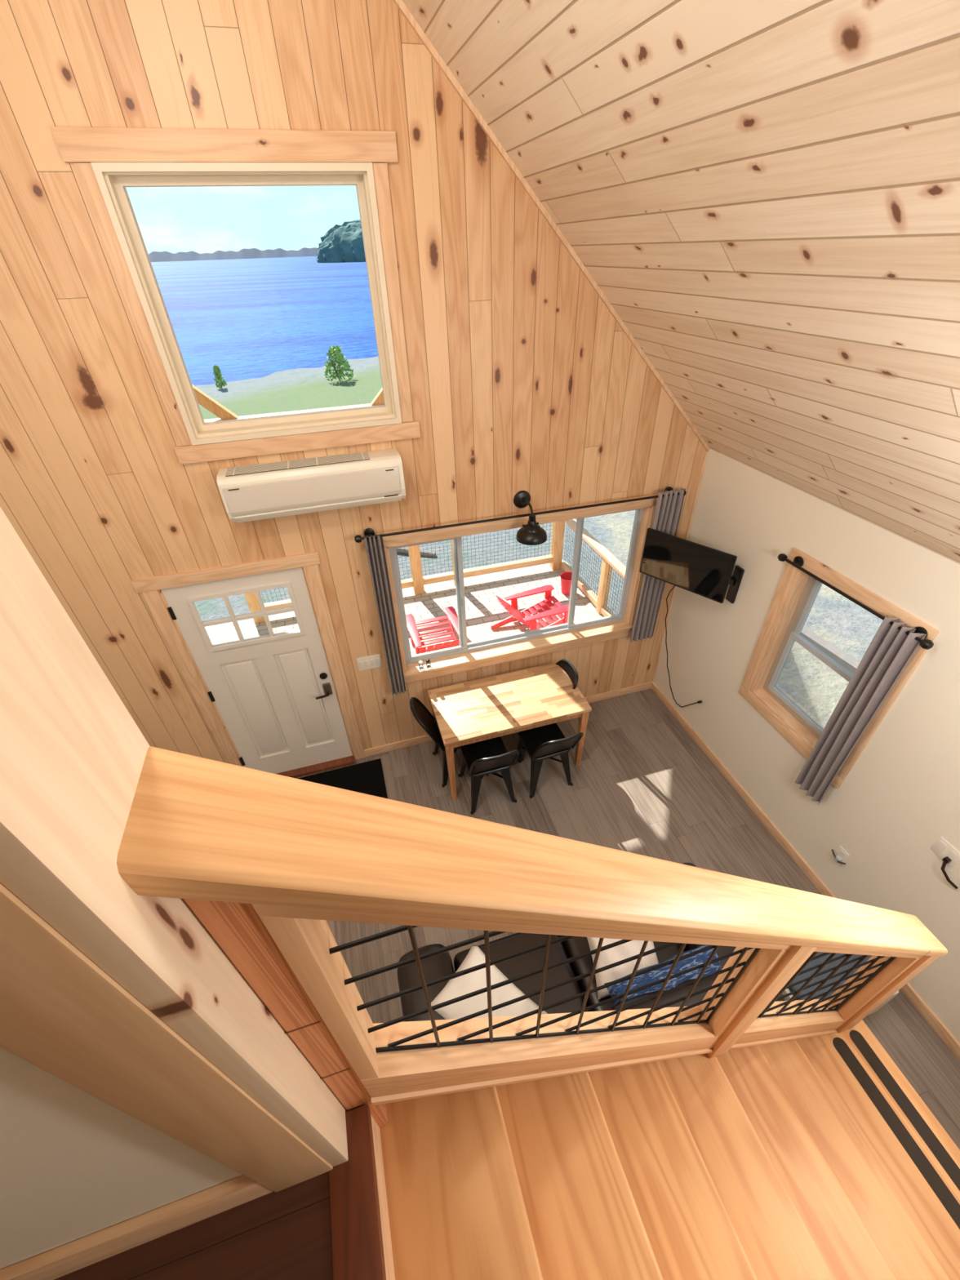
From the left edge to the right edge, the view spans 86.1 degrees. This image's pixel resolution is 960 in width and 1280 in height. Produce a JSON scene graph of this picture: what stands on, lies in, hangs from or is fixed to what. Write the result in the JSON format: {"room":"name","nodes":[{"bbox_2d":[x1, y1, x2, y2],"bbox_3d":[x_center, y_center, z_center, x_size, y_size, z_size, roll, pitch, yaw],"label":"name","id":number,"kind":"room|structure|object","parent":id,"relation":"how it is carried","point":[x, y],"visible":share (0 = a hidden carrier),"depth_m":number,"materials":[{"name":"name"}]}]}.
{"room":"cabin loft","nodes":[
{"label":"cabin loft","id":0,"kind":"room"},
{"bbox_2d":[0,1047,242,1269],"bbox_3d":[-1.698,0.032,-0.188,2.880,2.850,0.140,-11,38,-12],"label":"wall","id":1,"kind":"structure","parent":0,"point":[74,1165],"depth_m":0.64,"materials":[{"name":"beige paint"}]},
{"bbox_2d":[0,1174,273,1279],"bbox_3d":[-1.689,1.177,0.574,2.773,0.105,0.016,-11,38,-12],"label":"baseboard","id":2,"kind":"structure","parent":1,"relation":"attached to","point":[55,1263],"depth_m":0.81,"materials":[{"name":"brown wood"}]},
{"bbox_2d":[0,882,333,1191],"bbox_3d":[-0.348,-0.159,0.065,0.098,2.770,0.018,-11,38,-12],"label":"trim","id":3,"kind":"structure","parent":1,"relation":"attached to","point":[61,1014],"depth_m":0.46,"materials":[{"name":"brown wood"}]},
{"bbox_2d":[0,506,348,1166],"bbox_3d":[-0.310,-0.234,0.121,0.027,2.820,0.163,-11,38,-12],"label":"trim","id":4,"kind":"structure","parent":1,"relation":"attached to","point":[73,754],"depth_m":0.38,"materials":[{"name":"brown wood"}]},
{"bbox_2d":[328,1104,386,1279],"bbox_3d":[0.044,1.498,0.183,0.077,0.034,2.073,-11,38,-12],"label":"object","id":5,"kind":"structure","parent":1,"relation":"attached to","point":[357,1240],"depth_m":0.87,"materials":[{"name":"brown wood"}]},
{"bbox_2d":[53,1108,351,1279],"bbox_3d":[-1.072,2.423,-0.775,2.910,0.270,4.170,-11,38,-12],"label":"floor","id":6,"kind":"structure","parent":0,"point":[284,1234],"depth_m":0.84,"materials":[{"name":"brown wood"}]},
{"bbox_2d":[0,0,706,765],"bbox_3d":[-1.095,-1.031,3.390,5.940,5.820,0.150,-11,38,-12],"label":"wall","id":7,"kind":"structure","parent":0,"point":[522,377],"depth_m":2.92,"materials":[{"name":"brown wood"}]},
{"bbox_2d":[50,126,420,464],"bbox_3d":[-1.108,-1.782,2.802,1.460,1.417,0.180,-11,38,-12],"label":"window","id":8,"kind":"structure","parent":7,"relation":"in","point":[119,158],"depth_m":2.54,"materials":[{"name":"beige wood"}]},
{"bbox_2d":[131,551,365,777],"bbox_3d":[-1.680,0.331,4.152,1.180,2.165,0.220,-11,38,-12],"label":"door","id":9,"kind":"structure","parent":7,"relation":"in","point":[282,701],"depth_m":4.02,"materials":[{"name":"white paint"}]},
{"bbox_2d":[216,448,405,522],"bbox_3d":[-1.026,-0.966,3.225,1.080,0.293,0.217,-11,38,-12],"label":"air conditioner","id":10,"kind":"object","parent":7,"relation":"attached to","point":[259,491],"visible":1,"depth_m":3.14,"materials":[{"name":"white plastic"}]},
{"bbox_2d":[225,451,369,475],"bbox_3d":[-1.102,-1.080,3.138,0.840,0.002,0.153,-11,38,-12],"label":"grille","id":11,"kind":"object","parent":10,"relation":"attached to","point":[286,466],"depth_m":3.12,"materials":[{"name":"white plastic"}]},
{"bbox_2d":[355,653,382,671],"bbox_3d":[-0.918,0.190,4.268,0.195,0.135,0.011,-11,38,-12],"label":"light switch","id":12,"kind":"object","parent":7,"relation":"attached to","point":[374,661],"visible":1,"depth_m":4.26,"materials":[{"name":"white plastic"}]},
{"bbox_2d":[364,681,652,756],"bbox_3d":[0.372,0.777,5.183,3.053,0.090,0.016,-11,38,-12],"label":"baseboard","id":13,"kind":"structure","parent":7,"relation":"attached to","point":[424,739],"depth_m":4.99,"materials":[{"name":"brown wood"}]},
{"bbox_2d":[382,493,657,684],"bbox_3d":[0.361,-0.428,4.351,2.370,1.405,0.195,-11,38,-12],"label":"window","id":14,"kind":"structure","parent":7,"relation":"in","point":[465,656],"depth_m":4.51,"materials":[{"name":"brown wood"}]},
{"bbox_2d":[418,660,423,669],"bbox_3d":[-0.511,0.214,4.444,0.040,0.076,0.040,-11,38,-12],"label":"shaker","id":15,"kind":"object","parent":14,"relation":"on","point":[420,662],"visible":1,"depth_m":4.44,"materials":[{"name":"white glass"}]},
{"bbox_2d":[426,658,431,667],"bbox_3d":[-0.448,0.201,4.457,0.040,0.076,0.040,-11,38,-12],"label":"shaker","id":16,"kind":"object","parent":14,"relation":"on","point":[428,660],"visible":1,"depth_m":4.45,"materials":[{"name":"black glass"}]},
{"bbox_2d":[354,486,686,542],"bbox_3d":[0.378,-0.941,3.810,2.595,0.095,0.100,-11,38,-12],"label":"curtain rod","id":17,"kind":"object","parent":7,"relation":"attached to","point":[370,532],"visible":0.82,"depth_m":3.72,"materials":[{"name":"black metal"}]},
{"bbox_2d":[364,533,406,695],"bbox_3d":[-0.717,-0.129,3.986,0.129,1.494,0.072,-11,38,-12],"label":"curtain","id":18,"kind":"object","parent":17,"relation":"hanging from","point":[375,548],"visible":1,"depth_m":3.91,"materials":[{"name":"grey fabric"}]},
{"bbox_2d":[630,488,685,642],"bbox_3d":[1.524,-0.588,4.468,0.248,1.474,0.082,-11,38,-12],"label":"curtain","id":19,"kind":"object","parent":17,"relation":"hanging from","point":[668,508],"visible":0.68,"depth_m":4.53,"materials":[{"name":"grey fabric"}]},
{"bbox_2d":[513,490,546,545],"bbox_3d":[0.364,-0.890,3.732,0.228,0.291,0.314,-11,38,-12],"label":"wall lamp","id":20,"kind":"object","parent":7,"relation":"attached to","point":[531,533],"visible":1,"depth_m":3.71,"materials":[{"name":"black metal"}]},
{"bbox_2d":[392,0,710,450],"bbox_3d":[0.312,-2.377,2.785,2.987,2.983,0.024,-11,38,-12],"label":"trim","id":21,"kind":"structure","parent":7,"relation":"attached to","point":[400,4],"depth_m":2.74,"materials":[{"name":"brown wood"}]},
{"bbox_2d":[295,688,959,1149],"bbox_3d":[0.020,3.207,2.193,5.940,0.120,7.200,-11,38,-12],"label":"floor","id":22,"kind":"structure","parent":0,"point":[642,785],"depth_m":4.32,"materials":[{"name":"wood"}]},
{"bbox_2d":[297,758,387,798],"bbox_3d":[-1.322,1.349,4.576,0.940,0.012,0.475,-11,38,-12],"label":"door mat","id":23,"kind":"object","parent":22,"relation":"on","point":[367,777],"visible":0.31,"depth_m":4.68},
{"bbox_2d":[409,697,488,786],"bbox_3d":[-0.274,0.834,4.515,0.590,0.847,0.414,-11,38,-12],"label":"dining chair","id":24,"kind":"object","parent":22,"relation":"on","point":[422,715],"visible":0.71,"depth_m":4.40,"materials":[{"name":"black metal"}]},
{"bbox_2d":[457,736,519,814],"bbox_3d":[0.071,1.026,4.248,0.414,0.847,0.590,-11,38,-12],"label":"dining chair","id":25,"kind":"object","parent":22,"relation":"on","point":[491,756],"visible":0.96,"depth_m":4.27,"materials":[{"name":"black metal"}]},
{"bbox_2d":[427,662,591,799],"bbox_3d":[0.245,0.804,4.609,1.260,0.752,0.645,-11,38,-12],"label":"dining table","id":26,"kind":"object","parent":22,"relation":"on","point":[474,711],"visible":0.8,"depth_m":4.33,"materials":[{"name":"brown wood"}]},
{"bbox_2d":[518,658,578,762],"bbox_3d":[0.569,0.628,4.745,0.590,0.847,0.414,-12,39,-13],"label":"dining chair","id":27,"kind":"object","parent":22,"relation":"on","point":[565,664],"visible":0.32,"depth_m":4.61,"materials":[{"name":"black metal"}]},
{"bbox_2d":[514,723,583,798],"bbox_3d":[0.576,0.921,4.362,0.414,0.847,0.590,-13,39,-14],"label":"dining chair","id":28,"kind":"object","parent":22,"relation":"on","point":[542,743],"visible":0.9,"depth_m":4.38,"materials":[{"name":"black metal"}]},
{"bbox_2d":[396,862,784,1022],"bbox_3d":[0.593,2.039,2.936,2.000,0.800,0.940,-11,38,-12],"label":"sofa","id":29,"kind":"object","parent":22,"relation":"on","point":[439,966],"visible":0.12,"depth_m":2.94,"materials":[{"name":"black leather"}]},
{"bbox_2d":[431,942,547,1019],"bbox_3d":[0.037,1.980,2.752,0.517,0.245,0.399,26,45,31],"label":"throw pillow","id":30,"kind":"object","parent":29,"relation":"on","point":[475,980],"visible":0.5,"depth_m":2.73,"materials":[{"name":"white fabric"}]},
{"bbox_2d":[453,932,588,1013],"bbox_3d":[0.240,2.068,2.965,0.665,0.180,0.650,-11,38,-12],"label":"seat cushion","id":31,"kind":"object","parent":29,"relation":"on","point":[513,967],"depth_m":3.02,"materials":[{"name":"brown leather"}]},
{"bbox_2d":[559,935,684,1011],"bbox_3d":[0.892,1.937,3.107,0.665,0.180,0.650,-11,38,-12],"label":"seat cushion","id":32,"kind":"object","parent":29,"relation":"on","point":[577,945],"depth_m":3.04,"materials":[{"name":"fabric"}]},
{"bbox_2d":[586,937,658,999],"bbox_3d":[0.827,1.812,2.943,0.400,0.237,0.325,-6,38,-5],"label":"throw pillow","id":33,"kind":"object","parent":29,"relation":"on","point":[633,948],"visible":0.45,"depth_m":2.88,"materials":[{"name":"beige fabric"}]},
{"bbox_2d":[604,944,721,1004],"bbox_3d":[1.006,1.860,2.694,0.676,0.301,0.283,-11,38,-12],"label":"throw pillow","id":34,"kind":"object","parent":29,"relation":"on","point":[682,965],"visible":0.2,"depth_m":2.66,"materials":[{"name":"blue fabric"}]},
{"bbox_2d":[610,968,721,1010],"bbox_3d":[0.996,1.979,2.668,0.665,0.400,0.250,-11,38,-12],"label":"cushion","id":35,"kind":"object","parent":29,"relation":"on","point":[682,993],"depth_m":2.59,"materials":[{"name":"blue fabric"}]},
{"bbox_2d":[370,1019,959,1279],"bbox_3d":[0.876,1.972,1.572,1.976,2.547,1.155,-11,38,-12],"label":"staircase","id":36,"kind":"structure","parent":22,"relation":"on","point":[816,1157],"depth_m":1.36,"materials":[{"name":"brown wood"}]},
{"bbox_2d":[116,746,947,1127],"bbox_3d":[0.659,0.905,1.361,1.941,2.433,0.130,-11,38,-12],"label":"stair railing","id":37,"kind":"object","parent":36,"relation":"on","point":[263,860],"visible":0.99,"depth_m":0.75,"materials":[{"name":"brown wood"}]},
{"bbox_2d":[782,951,898,1015],"bbox_3d":[2.062,2.092,3.088,0.620,0.450,0.340,-11,38,-12],"label":"ottoman","id":38,"kind":"object","parent":22,"relation":"on","point":[816,962],"visible":0.09,"depth_m":2.95,"materials":[{"name":"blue fabric"}]},
{"bbox_2d":[786,951,872,999],"bbox_3d":[2.057,1.945,2.976,0.580,0.080,0.300,-11,38,-12],"label":"cushion","id":39,"kind":"object","parent":38,"relation":"on","point":[816,962],"depth_m":2.95,"materials":[{"name":"fabric"}]},
{"bbox_2d":[402,0,959,564],"bbox_3d":[1.097,-1.146,1.290,3.370,3.570,10.220,-11,38,-12],"label":"ceiling","id":40,"kind":"structure","parent":0,"point":[764,194],"depth_m":1.76,"materials":[{"name":"brown wood"}]},
{"bbox_2d":[653,448,959,1043],"bbox_3d":[2.906,1.673,2.107,0.150,2.860,7.200,-11,38,-12],"label":"wall","id":41,"kind":"structure","parent":0,"point":[900,795],"depth_m":3.29,"materials":[{"name":"beige paint"}]},
{"bbox_2d":[651,450,708,681],"bbox_3d":[1.803,-0.518,4.735,0.020,2.410,0.020,-11,38,-12],"label":"trim","id":42,"kind":"structure","parent":41,"relation":"attached to","point":[706,452],"depth_m":4.41,"materials":[{"name":"brown wood"}]},
{"bbox_2d":[665,585,702,707],"bbox_3d":[1.847,0.073,4.605,0.558,1.457,0.201,25,45,31],"label":"power cord","id":43,"kind":"object","parent":41,"relation":"hanging from","point":[699,701],"visible":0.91,"depth_m":4.76,"materials":[{"name":"plastic"}]},
{"bbox_2d":[725,565,744,603],"bbox_3d":[1.836,-0.475,4.060,0.226,0.300,0.386,-26,44,-28],"label":"wall bracket","id":44,"kind":"object","parent":41,"relation":"attached to","point":[735,582],"visible":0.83,"depth_m":3.98,"materials":[{"name":"black metal"}]},
{"bbox_2d":[640,528,737,603],"bbox_3d":[1.613,-0.596,4.031,0.062,0.400,0.716,-32,47,-33],"label":"television","id":45,"kind":"object","parent":44,"relation":"attached to","point":[705,571],"visible":1,"depth_m":3.99,"materials":[{"name":"black plastic"}]},
{"bbox_2d":[650,681,959,1061],"bbox_3d":[2.856,2.551,2.748,0.016,0.090,7.200,-11,38,-12],"label":"baseboard","id":46,"kind":"structure","parent":41,"relation":"attached to","point":[920,1005],"depth_m":4.00,"materials":[{"name":"brown wood"}]},
{"bbox_2d":[738,547,938,788],"bbox_3d":[2.305,0.176,3.430,0.170,1.305,0.985,-11,38,-12],"label":"window","id":47,"kind":"structure","parent":41,"relation":"in","point":[779,692],"depth_m":3.63,"materials":[{"name":"brown wood"}]},
{"bbox_2d":[834,845,849,865],"bbox_3d":[2.475,1.476,3.521,0.009,0.120,0.080,-11,38,-12],"label":"wall outlet","id":48,"kind":"object","parent":41,"relation":"attached to","point":[840,851],"visible":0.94,"depth_m":3.51,"materials":[{"name":"white plastic"}]},
{"bbox_2d":[831,848,845,864],"bbox_3d":[2.451,1.494,3.513,0.047,0.074,0.118,-11,38,-12],"label":"plug","id":49,"kind":"object","parent":48,"relation":"attached to","point":[837,859],"visible":1,"depth_m":3.52,"materials":[{"name":"grey plastic"}]},
{"bbox_2d":[839,849,845,856],"bbox_3d":[2.472,1.456,3.505,0.004,0.033,0.034,-11,38,-12],"label":"socket","id":50,"kind":"object","parent":48,"relation":"attached to","point":[842,852],"depth_m":3.50,"materials":[{"name":"white paint"}]},
{"bbox_2d":[777,553,933,649],"bbox_3d":[2.168,-0.266,3.031,0.085,0.080,1.060,-11,38,-12],"label":"curtain rod","id":51,"kind":"object","parent":41,"relation":"attached to","point":[797,562],"visible":0.94,"depth_m":2.98,"materials":[{"name":"black metal"}]},
{"bbox_2d":[795,615,926,804],"bbox_3d":[2.273,0.497,3.160,0.081,1.457,0.206,-11,38,-12],"label":"curtain","id":52,"kind":"object","parent":51,"relation":"hanging from","point":[891,650],"visible":1,"depth_m":3.06,"materials":[{"name":"grey fabric"}]},
{"bbox_2d":[930,836,959,867],"bbox_3d":[2.564,1.167,2.826,0.009,0.120,0.120,-11,38,-12],"label":"wall outlet","id":53,"kind":"object","parent":41,"relation":"attached to","point":[942,848],"visible":0.95,"depth_m":2.82,"materials":[{"name":"white plastic"}]},
{"bbox_2d":[933,840,946,853],"bbox_3d":[2.553,1.150,2.849,0.004,0.080,0.034,-11,38,-12],"label":"socket","id":54,"kind":"object","parent":53,"relation":"attached to","point":[940,846],"depth_m":2.85,"materials":[{"name":"white paint"}]},
{"bbox_2d":[940,856,958,888],"bbox_3d":[2.561,1.272,2.798,0.049,0.112,0.128,-11,38,-12],"label":"plug","id":55,"kind":"object","parent":53,"relation":"attached to","point":[946,860],"visible":1,"depth_m":2.80,"materials":[{"name":"black plastic"}]},
{"bbox_2d":[946,850,958,863],"bbox_3d":[2.570,1.185,2.803,0.004,0.080,0.034,-11,38,-12],"label":"socket","id":56,"kind":"object","parent":53,"relation":"attached to","point":[953,855],"depth_m":2.79,"materials":[{"name":"white paint"}]},
{"label":"outside","id":57,"kind":"structure","parent":0,"visible":0},
{"bbox_2d":[151,256,377,386],"bbox_3d":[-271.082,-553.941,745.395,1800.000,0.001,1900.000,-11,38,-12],"label":"lake","id":58,"kind":"structure","parent":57,"point":[259,317],"depth_m":55.46,"materials":[{"name":"liquid"}]},
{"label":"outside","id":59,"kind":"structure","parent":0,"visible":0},
{"bbox_2d":[148,247,319,262],"bbox_3d":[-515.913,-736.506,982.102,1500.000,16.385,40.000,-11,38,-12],"label":"shore","id":60,"kind":"structure","parent":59,"point":[253,253],"depth_m":991.17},
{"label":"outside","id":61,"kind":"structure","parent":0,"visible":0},
{"bbox_2d":[194,355,883,727],"bbox_3d":[-1.236,-15.083,29.200,90.000,3.110,80.000,-11,38,-12],"label":"ground","id":62,"kind":"structure","parent":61,"point":[846,625],"depth_m":8.90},
{"bbox_2d":[213,364,226,390],"bbox_3d":[-12.093,-12.164,23.758,0.495,1.028,0.546,-27,44,-29],"label":"shrub","id":63,"kind":"object","parent":62,"relation":"on","point":[219,377],"visible":1,"depth_m":23.72,"materials":[{"name":"green plant"}]},
{"bbox_2d":[324,345,354,382],"bbox_3d":[-6.480,-12.632,23.454,1.450,1.501,1.435,-11,38,-12],"label":"shrub","id":64,"kind":"object","parent":62,"relation":"on","point":[335,351],"visible":1,"depth_m":23.27,"materials":[{"name":"green plant"}]},
{"bbox_2d":[204,559,604,655],"bbox_3d":[-1.273,0.291,6.339,6.240,0.250,2.950,-11,38,-12],"label":"porch deck","id":65,"kind":"object","parent":62,"relation":"on","point":[483,609],"visible":0.07,"depth_m":7.06,"materials":[{"name":"wood"}]},
{"bbox_2d":[191,384,564,623],"bbox_3d":[-1.770,-2.376,5.815,6.100,4.650,0.140,-11,38,-12],"label":"portico","id":66,"kind":"object","parent":65,"relation":"on","point":[203,399],"visible":0.21,"depth_m":6.72,"materials":[{"name":"beige wood"}]},
{"bbox_2d":[261,546,413,609],"bbox_3d":[-1.942,-0.917,6.854,2.042,0.840,0.130,-11,38,-12],"label":"porch railing","id":67,"kind":"object","parent":66,"relation":"attached to","point":[408,583],"visible":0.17,"depth_m":6.90,"materials":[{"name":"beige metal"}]},
{"bbox_2d":[405,606,459,654],"bbox_3d":[-0.503,0.015,6.035,0.638,0.514,0.880,-11,38,-12],"label":"porch chair","id":68,"kind":"object","parent":65,"relation":"on","point":[452,618],"visible":0.67,"depth_m":6.17,"materials":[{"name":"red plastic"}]},
{"bbox_2d":[419,524,554,586],"bbox_3d":[0.121,-1.285,7.340,1.982,0.960,0.130,-11,38,-12],"label":"porch railing","id":69,"kind":"object","parent":65,"relation":"on","point":[517,564],"visible":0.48,"depth_m":7.45,"materials":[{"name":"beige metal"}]},
{"bbox_2d":[490,584,568,630],"bbox_3d":[0.633,-0.320,6.422,0.880,0.514,0.638,-15,39,-17],"label":"porch chair","id":70,"kind":"object","parent":65,"relation":"on","point":[546,604],"visible":0.73,"depth_m":6.46,"materials":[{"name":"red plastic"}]},
{"bbox_2d":[560,571,572,595],"bbox_3d":[1.241,-0.784,7.210,0.247,0.260,0.247,-11,38,-12],"label":"pail","id":71,"kind":"object","parent":65,"relation":"on","point":[566,577],"visible":0.58,"depth_m":7.19,"materials":[{"name":"red plastic"}]},
{"bbox_2d":[560,519,626,617],"bbox_3d":[1.577,-0.825,6.639,0.120,1.000,2.281,-11,38,-12],"label":"porch railing","id":72,"kind":"object","parent":65,"relation":"on","point":[610,562],"visible":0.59,"depth_m":6.67,"materials":[{"name":"brown wood"}]},
{"bbox_2d":[396,546,435,557],"bbox_3d":[-1.878,-1.642,9.036,2.319,0.140,0.120,8,39,13],"label":"driftwood log","id":73,"kind":"object","parent":62,"relation":"on","point":[402,550],"visible":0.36,"depth_m":8.79,"materials":[{"name":"grey wood"}]},
{"bbox_2d":[800,626,860,674],"bbox_3d":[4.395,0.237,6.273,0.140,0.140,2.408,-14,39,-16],"label":"window rail","id":74,"kind":"object","parent":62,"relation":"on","point":[848,662],"visible":0.14,"depth_m":6.31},
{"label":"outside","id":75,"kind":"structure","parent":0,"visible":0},
{"bbox_2d":[316,219,365,262],"bbox_3d":[-59.878,-260.717,334.226,94.680,22.073,79.986,-11,38,-12],"label":"headland","id":76,"kind":"structure","parent":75,"point":[342,243],"depth_m":311.73,"materials":[{"name":"teal stone"}]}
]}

